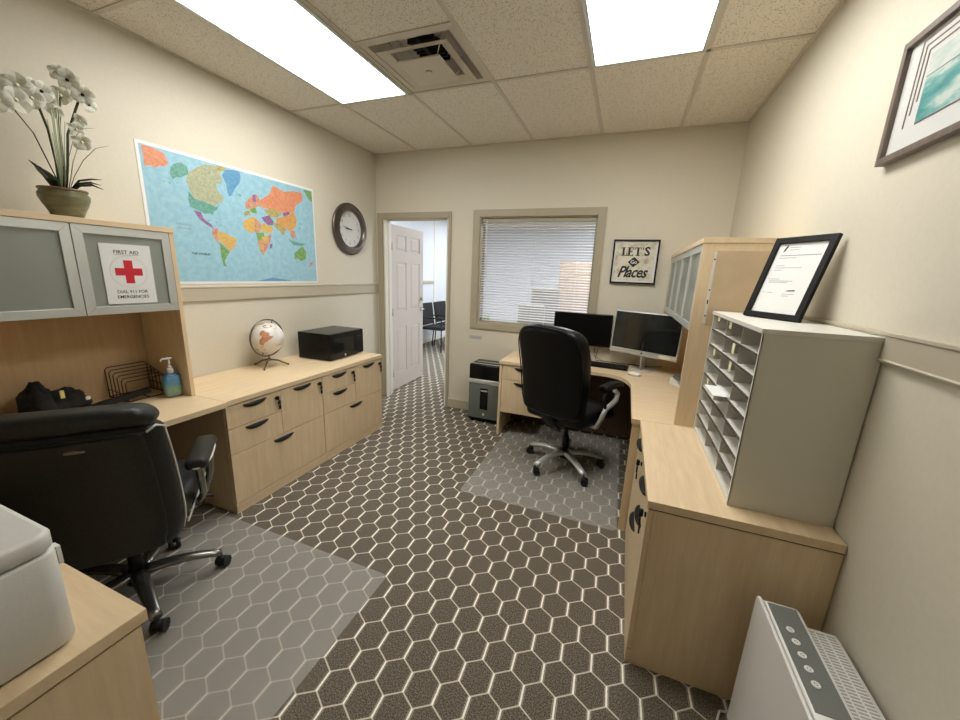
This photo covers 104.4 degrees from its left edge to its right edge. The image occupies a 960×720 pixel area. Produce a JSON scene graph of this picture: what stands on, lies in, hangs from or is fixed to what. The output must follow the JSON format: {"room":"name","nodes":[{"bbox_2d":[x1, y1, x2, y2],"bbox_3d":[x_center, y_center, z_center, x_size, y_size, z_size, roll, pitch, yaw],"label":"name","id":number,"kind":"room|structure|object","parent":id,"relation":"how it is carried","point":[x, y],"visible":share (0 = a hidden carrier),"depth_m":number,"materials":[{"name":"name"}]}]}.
{"room":"office","nodes":[
{"label":"office","id":0,"kind":"room"},
{"bbox_2d":[0,0,378,377],"bbox_3d":[-2.110,-0.439,2.180,0.100,2.733,4.800,7,14,20],"label":"wall","id":1,"kind":"structure","parent":0,"point":[142,91],"depth_m":2.36,"materials":[{"name":"beige paint"}]},
{"bbox_2d":[133,138,317,283],"bbox_3d":[-1.750,-0.996,2.813,0.003,0.818,1.323,7,14,20],"label":"world map","id":2,"kind":"object","parent":1,"relation":"attached to","point":[230,224],"visible":1,"depth_m":2.66,"materials":[{"name":"blue paper"}]},
{"bbox_2d":[180,284,378,301],"bbox_3d":[-2.057,-0.372,2.174,0.018,0.103,4.800,7,14,20],"label":"trim","id":3,"kind":"structure","parent":1,"relation":"attached to","point":[189,293],"depth_m":3.00,"materials":[{"name":"beige paint"}]},
{"bbox_2d":[332,203,366,254],"bbox_3d":[-1.316,-1.334,3.799,0.055,0.504,0.504,7,14,20],"label":"wall clock","id":4,"kind":"object","parent":1,"relation":"attached to","point":[349,229],"visible":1,"depth_m":3.79,"materials":[{"name":"grey metal"}]},
{"bbox_2d":[340,211,360,246],"bbox_3d":[-1.323,-1.335,3.802,0.034,0.352,0.352,7,14,20],"label":"clock face","id":5,"kind":"object","parent":4,"relation":"on","point":[350,221],"depth_m":3.81,"materials":[{"name":"white glass"}]},
{"bbox_2d":[87,337,730,719],"bbox_3d":[0.733,0.471,5.035,6.150,0.100,11.900,7,14,20],"label":"floor","id":6,"kind":"structure","parent":0,"point":[424,569],"depth_m":1.81,"materials":[{"name":"tile"}]},
{"bbox_2d":[7,625,159,719],"bbox_3d":[-1.292,0.962,0.768,0.822,0.706,0.665,7,14,20],"label":"storage cabinet","id":7,"kind":"object","parent":6,"relation":"on","point":[117,683],"visible":0.5,"depth_m":0.81,"materials":[{"name":"brown wood"}]},
{"bbox_2d":[0,563,147,719],"bbox_3d":[-1.278,0.602,0.692,0.837,0.031,0.678,7,14,20],"label":"countertop","id":8,"kind":"structure","parent":7,"relation":"on","point":[101,616],"depth_m":0.80,"materials":[{"name":"brown wood"}]},
{"bbox_2d":[0,504,74,686],"bbox_3d":[-1.121,0.480,0.606,0.430,0.256,0.506,7,14,20],"label":"printer","id":9,"kind":"object","parent":8,"relation":"on","point":[36,619],"visible":1,"depth_m":0.71,"materials":[{"name":"white plastic"}]},
{"bbox_2d":[92,388,226,426],"bbox_3d":[-2.076,0.730,1.566,0.651,0.737,1.686,7,14,20],"label":"desk","id":10,"kind":"object","parent":6,"relation":"on","point":[181,408],"visible":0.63,"depth_m":2.08,"materials":[{"name":"brown wood"}]},
{"bbox_2d":[15,381,92,412],"bbox_3d":[-2.129,0.208,1.742,0.208,0.194,0.470,7,14,20],"label":"bag","id":11,"kind":"object","parent":10,"relation":"on","point":[35,397],"visible":0.61,"depth_m":1.78,"materials":[{"name":"fabric"}]},
{"bbox_2d":[0,208,195,414],"bbox_3d":[-2.160,-0.112,1.437,0.385,0.952,1.657,7,14,20],"label":"hutch","id":12,"kind":"object","parent":10,"relation":"on","point":[59,327],"visible":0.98,"depth_m":1.84,"materials":[{"name":"brown wood"}]},
{"bbox_2d":[0,64,106,217],"bbox_3d":[-1.950,-0.993,1.687,0.178,0.666,0.414,10,15,30],"label":"potted orchid","id":13,"kind":"object","parent":12,"relation":"on","point":[22,94],"visible":0.98,"depth_m":1.70,"materials":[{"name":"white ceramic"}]},
{"bbox_2d":[98,243,157,303],"bbox_3d":[-1.762,-0.431,1.872,0.002,0.288,0.206,7,14,20],"label":"paper sign","id":14,"kind":"object","parent":12,"relation":"attached to","point":[127,269],"visible":1,"depth_m":1.86,"materials":[{"name":"white paper"}]},
{"bbox_2d":[85,387,151,406],"bbox_3d":[-1.972,0.218,2.015,0.025,0.064,0.320,7,14,20],"label":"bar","id":15,"kind":"object","parent":10,"relation":"on","point":[146,390],"visible":0.64,"depth_m":2.04,"materials":[{"name":"black plastic"}]},
{"bbox_2d":[104,361,163,401],"bbox_3d":[-2.003,0.120,2.182,0.198,0.176,0.206,7,14,20],"label":"wire rack","id":16,"kind":"object","parent":10,"relation":"on","point":[150,366],"visible":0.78,"depth_m":2.15,"materials":[{"name":"brown metal"}]},
{"bbox_2d":[159,357,181,396],"bbox_3d":[-1.805,0.099,2.175,0.047,0.237,0.087,9,14,26],"label":"sanitizer bottle","id":17,"kind":"object","parent":10,"relation":"on","point":[171,380],"visible":1,"depth_m":2.16,"materials":[{"name":"blue plastic"}]},
{"bbox_2d":[166,377,326,513],"bbox_3d":[-1.637,0.506,2.680,0.653,0.706,0.748,7,14,20],"label":"storage cabinet","id":18,"kind":"object","parent":6,"relation":"on","point":[264,443],"visible":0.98,"depth_m":2.41,"materials":[{"name":"brown wood"}]},
{"bbox_2d":[193,352,381,405],"bbox_3d":[-1.494,0.073,2.942,0.636,0.031,1.500,7,14,20],"label":"countertop","id":19,"kind":"structure","parent":18,"relation":"on","point":[237,385],"depth_m":2.67,"materials":[{"name":"brown wood"}]},
{"bbox_2d":[249,319,288,370],"bbox_3d":[-1.652,-0.132,2.898,0.269,0.377,0.240,-10,18,-42],"label":"desk globe","id":20,"kind":"object","parent":19,"relation":"on","point":[266,337],"visible":1,"depth_m":2.82,"materials":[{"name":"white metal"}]},
{"bbox_2d":[298,326,362,360],"bbox_3d":[-1.343,-0.160,3.386,0.341,0.232,0.448,7,14,19],"label":"microwave","id":21,"kind":"object","parent":19,"relation":"on","point":[330,343],"visible":1,"depth_m":3.22,"materials":[{"name":"black plastic"}]},
{"bbox_2d":[321,358,381,459],"bbox_3d":[-1.366,0.359,3.364,0.653,0.706,0.748,7,14,20],"label":"storage cabinet","id":22,"kind":"object","parent":6,"relation":"on","point":[352,397],"visible":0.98,"depth_m":3.20,"materials":[{"name":"brown wood"}]},
{"bbox_2d":[423,302,445,352],"bbox_3d":[-0.879,-0.662,7.414,0.534,0.911,0.545,7,14,20],"label":"chair","id":23,"kind":"object","parent":6,"relation":"on","point":[428,316],"visible":0.65,"depth_m":7.37,"materials":[{"name":"black fabric"}]},
{"bbox_2d":[433,301,445,344],"bbox_3d":[-0.662,-0.780,7.961,0.534,0.911,0.545,7,14,20],"label":"chair","id":24,"kind":"object","parent":6,"relation":"on","point":[439,306],"visible":0.47,"depth_m":7.90,"materials":[{"name":"black fabric"}]},
{"bbox_2d":[468,359,499,423],"bbox_3d":[0.088,0.330,3.929,0.355,0.621,0.277,7,14,20],"label":"paper shredder","id":25,"kind":"object","parent":6,"relation":"on","point":[484,374],"visible":0.67,"depth_m":3.81,"materials":[{"name":"black plastic"}]},
{"bbox_2d":[517,304,544,323],"bbox_3d":[0.620,-0.180,5.101,0.480,1.130,0.515,7,14,20],"label":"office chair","id":26,"kind":"object","parent":6,"relation":"on","point":[522,304],"visible":0.15,"depth_m":5.17,"materials":[{"name":"grey"}]},
{"bbox_2d":[531,287,560,324],"bbox_3d":[0.907,-0.359,5.413,0.420,1.360,0.060,7,14,20],"label":"partition panel","id":27,"kind":"object","parent":6,"relation":"on","point":[538,287],"visible":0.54,"depth_m":5.28,"materials":[{"name":"grey"}]},
{"bbox_2d":[558,261,591,312],"bbox_3d":[1.887,-0.665,6.030,1.250,1.755,0.406,7,14,20],"label":"cupboard","id":28,"kind":"object","parent":6,"relation":"on","point":[561,261],"visible":0.08,"depth_m":5.87,"materials":[{"name":"beige laminate"}]},
{"bbox_2d":[496,351,692,530],"bbox_3d":[0.888,0.518,3.003,1.756,0.737,1.505,7,14,20],"label":"desk","id":29,"kind":"object","parent":6,"relation":"on","point":[647,397],"visible":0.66,"depth_m":3.05,"materials":[{"name":"brown wood"}]},
{"bbox_2d":[500,364,541,417],"bbox_3d":[0.454,0.252,3.625,0.400,0.470,0.423,7,14,20],"label":"drawer pedestal","id":30,"kind":"object","parent":29,"relation":"attached to","point":[512,401],"visible":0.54,"depth_m":3.48,"materials":[{"name":"brown wood"}]},
{"bbox_2d":[554,311,613,360],"bbox_3d":[0.975,-0.225,3.583,0.540,0.454,0.090,7,14,20],"label":"desktop monitor","id":31,"kind":"object","parent":29,"relation":"on","point":[596,328],"visible":0.58,"depth_m":3.51,"materials":[{"name":"black plastic"}]},
{"bbox_2d":[591,361,628,370],"bbox_3d":[1.115,0.044,3.394,0.440,0.025,0.145,8,14,24],"label":"keyboard","id":32,"kind":"object","parent":29,"relation":"on","point":[593,363],"visible":0.73,"depth_m":3.35,"materials":[{"name":"black plastic"}]},
{"bbox_2d":[594,346,647,366],"bbox_3d":[1.374,-0.050,3.469,0.604,0.190,0.040,8,14,22],"label":"cables","id":33,"kind":"object","parent":29,"relation":"on","point":[594,346],"visible":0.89,"depth_m":3.54,"materials":[{"name":"black plastic"}]},
{"bbox_2d":[628,371,640,376],"bbox_3d":[1.293,0.114,3.113,0.058,0.031,0.100,-8,17,-38],"label":"computer mouse","id":34,"kind":"object","parent":29,"relation":"on","point":[632,373],"visible":1,"depth_m":3.09,"materials":[{"name":"white plastic"}]},
{"bbox_2d":[610,309,683,372],"bbox_3d":[1.460,-0.162,3.268,0.135,0.511,0.592,-10,18,-42],"label":"desktop monitor","id":35,"kind":"object","parent":29,"relation":"on","point":[643,334],"visible":0.94,"depth_m":3.21,"materials":[{"name":"silver metal"}]},
{"bbox_2d":[669,375,680,387],"bbox_3d":[1.558,0.167,2.846,0.139,0.069,0.155,1,13,-4],"label":"desk phone","id":36,"kind":"object","parent":29,"relation":"on","point":[675,380],"visible":0.38,"depth_m":2.85,"materials":[{"name":"white plastic"}]},
{"bbox_2d":[655,237,776,426],"bbox_3d":[1.554,-0.249,2.579,0.403,0.998,1.502,7,14,20],"label":"hutch","id":37,"kind":"object","parent":29,"relation":"on","point":[711,274],"visible":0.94,"depth_m":1.93,"materials":[{"name":"brown wood"}]},
{"bbox_2d":[716,710,727,719],"bbox_3d":[0.879,1.271,1.301,0.170,0.032,0.102,-3,14,-21],"label":"power cord","id":38,"kind":"object","parent":6,"relation":"on","point":[719,711],"visible":0.46,"depth_m":1.34,"materials":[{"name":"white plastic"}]},
{"bbox_2d":[624,434,843,699],"bbox_3d":[1.005,0.832,1.732,0.591,0.706,0.845,7,14,20],"label":"storage cabinet","id":39,"kind":"object","parent":6,"relation":"on","point":[692,586],"visible":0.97,"depth_m":1.36,"materials":[{"name":"brown wood"}]},
{"bbox_2d":[640,420,847,553],"bbox_3d":[1.028,0.475,1.644,0.571,0.031,0.852,7,14,20],"label":"countertop","id":40,"kind":"structure","parent":39,"relation":"on","point":[679,477],"depth_m":1.40,"materials":[{"name":"brown wood"}]},
{"bbox_2d":[693,311,884,527],"bbox_3d":[1.178,0.155,1.562,0.310,0.640,0.763,7,14,20],"label":"mail sorter","id":41,"kind":"object","parent":40,"relation":"on","point":[783,443],"visible":0.93,"depth_m":1.24,"materials":[{"name":"beige laminate"}]},
{"bbox_2d":[697,413,734,479],"bbox_3d":[1.171,0.378,1.616,0.295,0.007,0.734,7,14,20],"label":"shelf","id":42,"kind":"object","parent":41,"relation":"attached to","point":[726,458],"depth_m":1.61,"materials":[{"name":"grey metal"}]},
{"bbox_2d":[704,384,730,397],"bbox_3d":[1.124,0.146,1.574,0.280,0.004,0.186,7,14,20],"label":"paper sheet","id":43,"kind":"object","parent":41,"relation":"on","point":[720,391],"visible":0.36,"depth_m":1.61,"materials":[{"name":"white paper"}]},
{"bbox_2d":[699,400,738,459],"bbox_3d":[1.174,0.304,1.599,0.295,0.007,0.734,7,14,20],"label":"shelf","id":44,"kind":"object","parent":41,"relation":"attached to","point":[729,439],"depth_m":1.59,"materials":[{"name":"grey metal"}]},
{"bbox_2d":[702,386,742,439],"bbox_3d":[1.177,0.230,1.582,0.295,0.007,0.734,7,14,20],"label":"shelf","id":45,"kind":"object","parent":41,"relation":"attached to","point":[735,422],"depth_m":1.51,"materials":[{"name":"grey metal"}]},
{"bbox_2d":[704,372,746,420],"bbox_3d":[1.180,0.155,1.565,0.295,0.007,0.734,7,14,20],"label":"shelf","id":46,"kind":"object","parent":41,"relation":"attached to","point":[739,404],"depth_m":1.49,"materials":[{"name":"grey metal"}]},
{"bbox_2d":[707,358,750,399],"bbox_3d":[1.183,0.081,1.547,0.295,0.007,0.734,7,14,20],"label":"shelf","id":47,"kind":"object","parent":41,"relation":"attached to","point":[742,385],"depth_m":1.50,"materials":[{"name":"grey metal"}]},
{"bbox_2d":[709,343,754,378],"bbox_3d":[1.186,0.007,1.530,0.295,0.007,0.734,7,14,20],"label":"shelf","id":48,"kind":"object","parent":41,"relation":"attached to","point":[747,366],"depth_m":1.51,"materials":[{"name":"grey metal"}]},
{"bbox_2d":[712,329,758,355],"bbox_3d":[1.189,-0.067,1.513,0.295,0.007,0.734,7,14,20],"label":"shelf","id":49,"kind":"object","parent":41,"relation":"attached to","point":[751,346],"depth_m":1.49,"materials":[{"name":"white laminate"}]},
{"bbox_2d":[743,233,842,322],"bbox_3d":[1.266,-0.334,1.523,0.122,0.335,0.255,0,13,-9],"label":"frame","id":50,"kind":"object","parent":41,"relation":"on","point":[794,269],"visible":1,"depth_m":1.51,"materials":[{"name":"black"}]},
{"bbox_2d":[727,596,885,719],"bbox_3d":[0.878,1.080,0.978,0.206,0.553,0.537,7,14,20],"label":"air purifier","id":51,"kind":"object","parent":6,"relation":"on","point":[788,669],"visible":1,"depth_m":1.03,"materials":[{"name":"white plastic"}]},
{"bbox_3d":[-1.267,1.138,1.572,1.257,0.002,1.180,7,14,20],"label":"floor mat","id":52,"kind":"object","parent":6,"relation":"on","visible":0},
{"bbox_2d":[0,403,231,633],"bbox_3d":[-1.522,0.596,1.564,0.729,1.033,0.796,-5,15,-28],"label":"office chair","id":53,"kind":"object","parent":52,"relation":"on","point":[108,484],"visible":0.85,"depth_m":1.31,"materials":[{"name":"black leather"}]},
{"bbox_2d":[0,403,159,442],"bbox_3d":[-1.366,0.203,1.196,0.495,0.091,0.165,-5,15,-28],"label":"cushion","id":54,"kind":"object","parent":53,"relation":"on","point":[89,423],"depth_m":1.18,"materials":[{"name":"black leather"}]},
{"bbox_3d":[0.603,0.855,3.125,1.060,0.002,1.428,7,14,20],"label":"floor mat","id":55,"kind":"object","parent":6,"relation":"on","visible":0},
{"bbox_2d":[518,324,623,486],"bbox_3d":[0.670,0.296,2.908,0.740,1.183,0.708,-11,18,-44],"label":"office chair","id":56,"kind":"object","parent":55,"relation":"on","point":[555,368],"visible":1,"depth_m":2.65,"materials":[{"name":"black leather"}]},
{"bbox_2d":[391,221,446,338],"bbox_3d":[-1.142,-1.745,7.998,0.100,2.733,6.780,7,14,20],"label":"wall","id":57,"kind":"structure","parent":0,"point":[427,227],"depth_m":8.09,"materials":[{"name":"white paint"}]},
{"bbox_2d":[423,333,444,342],"bbox_3d":[-1.159,-0.447,8.229,0.014,0.100,6.680,7,14,20],"label":"baseboard","id":58,"kind":"structure","parent":57,"relation":"attached to","point":[428,339],"depth_m":8.38,"materials":[{"name":"white paint"}]},
{"bbox_2d":[433,221,435,335],"bbox_3d":[-1.001,-1.788,8.207,0.010,2.733,0.080,7,14,20],"label":"trim","id":59,"kind":"structure","parent":57,"relation":"attached to","point":[434,287],"depth_m":8.15,"materials":[{"name":"white paint"}]},
{"bbox_2d":[69,0,839,153],"bbox_3d":[-0.400,-1.570,1.260,3.454,0.020,4.800,7,14,20],"label":"ceiling","id":60,"kind":"structure","parent":0,"point":[512,38],"depth_m":2.27,"materials":[{"name":"tile"}]},
{"bbox_2d":[172,0,409,104],"bbox_3d":[-0.983,-1.787,2.173,0.586,0.016,1.195,7,14,20],"label":"recessed light","id":61,"kind":"object","parent":60,"relation":"in","point":[287,33],"visible":1,"depth_m":2.08,"materials":[{"name":"white plastic"}]},
{"bbox_2d":[359,25,490,91],"bbox_3d":[-0.304,-1.810,2.233,0.600,0.155,0.600,7,14,20],"label":"ceiling vent","id":62,"kind":"object","parent":60,"relation":"in","point":[437,58],"visible":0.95,"depth_m":2.21,"materials":[{"name":"beige paint"}]},
{"bbox_2d":[62,0,845,154],"bbox_3d":[-0.400,-1.558,1.263,3.454,0.008,4.800,7,14,20],"label":"grid","id":63,"kind":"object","parent":60,"relation":"attached to","point":[121,3],"depth_m":2.20,"materials":[{"name":"beige paint"}]},
{"bbox_2d":[582,0,723,67],"bbox_3d":[0.721,-1.572,1.545,0.586,0.016,1.195,7,14,20],"label":"recessed light","id":64,"kind":"object","parent":60,"relation":"in","point":[619,32],"visible":1,"depth_m":1.83,"materials":[{"name":"white plastic"}]},
{"bbox_2d":[483,230,594,321],"bbox_3d":[2.882,-2.046,10.004,5.950,2.733,0.100,7,14,20],"label":"wall","id":65,"kind":"structure","parent":0,"point":[503,236],"depth_m":10.42,"materials":[{"name":"white paint"}]},
{"bbox_2d":[486,222,595,229],"bbox_3d":[1.731,-2.745,6.646,6.150,0.050,6.780,7,14,20],"label":"ceiling","id":66,"kind":"structure","parent":0,"point":[545,224],"depth_m":9.28,"materials":[{"name":"plastic"}]},
{"bbox_2d":[375,123,749,400],"bbox_3d":[0.434,-0.713,3.813,3.654,2.733,0.120,7,14,20],"label":"wall","id":67,"kind":"structure","parent":0,"point":[678,188],"depth_m":3.41,"materials":[{"name":"beige paint"}]},
{"bbox_2d":[391,224,423,389],"bbox_3d":[-0.964,-0.680,4.932,0.156,2.030,0.808,7,14,18],"label":"door","id":68,"kind":"structure","parent":67,"relation":"in","point":[406,243],"depth_m":4.88,"materials":[{"name":"beige paint"}]},
{"bbox_2d":[377,211,451,405],"bbox_3d":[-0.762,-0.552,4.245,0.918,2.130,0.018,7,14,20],"label":"trim","id":69,"kind":"structure","parent":67,"relation":"attached to","point":[405,215],"depth_m":4.20,"materials":[{"name":"beige paint"}]},
{"bbox_2d":[469,335,481,339],"bbox_3d":[-0.049,-0.246,4.037,0.144,0.035,0.001,7,14,20],"label":"wall label","id":70,"kind":"object","parent":67,"relation":"attached to","point":[470,336],"visible":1,"depth_m":4.04,"materials":[{"name":"grey plastic"}]},
{"bbox_2d":[447,398,611,435],"bbox_3d":[0.796,0.637,3.886,2.513,0.100,0.014,7,14,20],"label":"baseboard","id":71,"kind":"structure","parent":67,"relation":"attached to","point":[455,403],"depth_m":4.26,"materials":[{"name":"beige paint"}]},
{"bbox_2d":[470,207,607,332],"bbox_3d":[0.539,-0.871,3.737,1.286,1.198,0.156,7,14,20],"label":"window","id":72,"kind":"structure","parent":67,"relation":"in","point":[600,213],"depth_m":3.65,"materials":[{"name":"beige paint"}]},
{"bbox_2d":[479,217,596,324],"bbox_3d":[0.532,-0.864,3.715,1.114,1.041,0.048,7,14,20],"label":"window blind","id":73,"kind":"object","parent":72,"relation":"attached to","point":[570,219],"visible":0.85,"depth_m":3.70,"materials":[{"name":"beige paint"}]},
{"bbox_2d":[609,239,660,284],"bbox_3d":[1.377,-0.875,3.321,0.380,0.380,0.030,7,14,20],"label":"wall picture","id":74,"kind":"object","parent":67,"relation":"attached to","point":[634,261],"visible":1,"depth_m":3.32,"materials":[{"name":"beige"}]},
{"bbox_2d":[729,0,959,719],"bbox_3d":[1.202,-0.022,0.959,0.100,2.733,4.800,7,14,20],"label":"wall","id":75,"kind":"structure","parent":0,"point":[811,150],"depth_m":1.09,"materials":[{"name":"beige paint"}]},
{"bbox_2d":[803,315,959,386],"bbox_3d":[1.147,-0.015,0.983,0.016,0.088,4.800,7,14,20],"label":"trim","id":76,"kind":"structure","parent":75,"relation":"attached to","point":[937,360],"depth_m":0.97,"materials":[{"name":"beige paint"}]},
{"bbox_2d":[874,0,959,166],"bbox_3d":[1.196,-0.736,0.886,0.026,0.345,0.642,7,14,20],"label":"wall picture","id":77,"kind":"object","parent":75,"relation":"attached to","point":[924,109],"visible":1,"depth_m":1.05,"materials":[{"name":"beige wood"}]},
{"bbox_2d":[914,34,959,122],"bbox_3d":[1.196,-0.736,0.886,0.002,0.175,0.386,7,14,20],"label":"painting","id":78,"kind":"object","parent":77,"relation":"attached to","point":[940,89],"depth_m":1.00,"materials":[{"name":"teal paper"}]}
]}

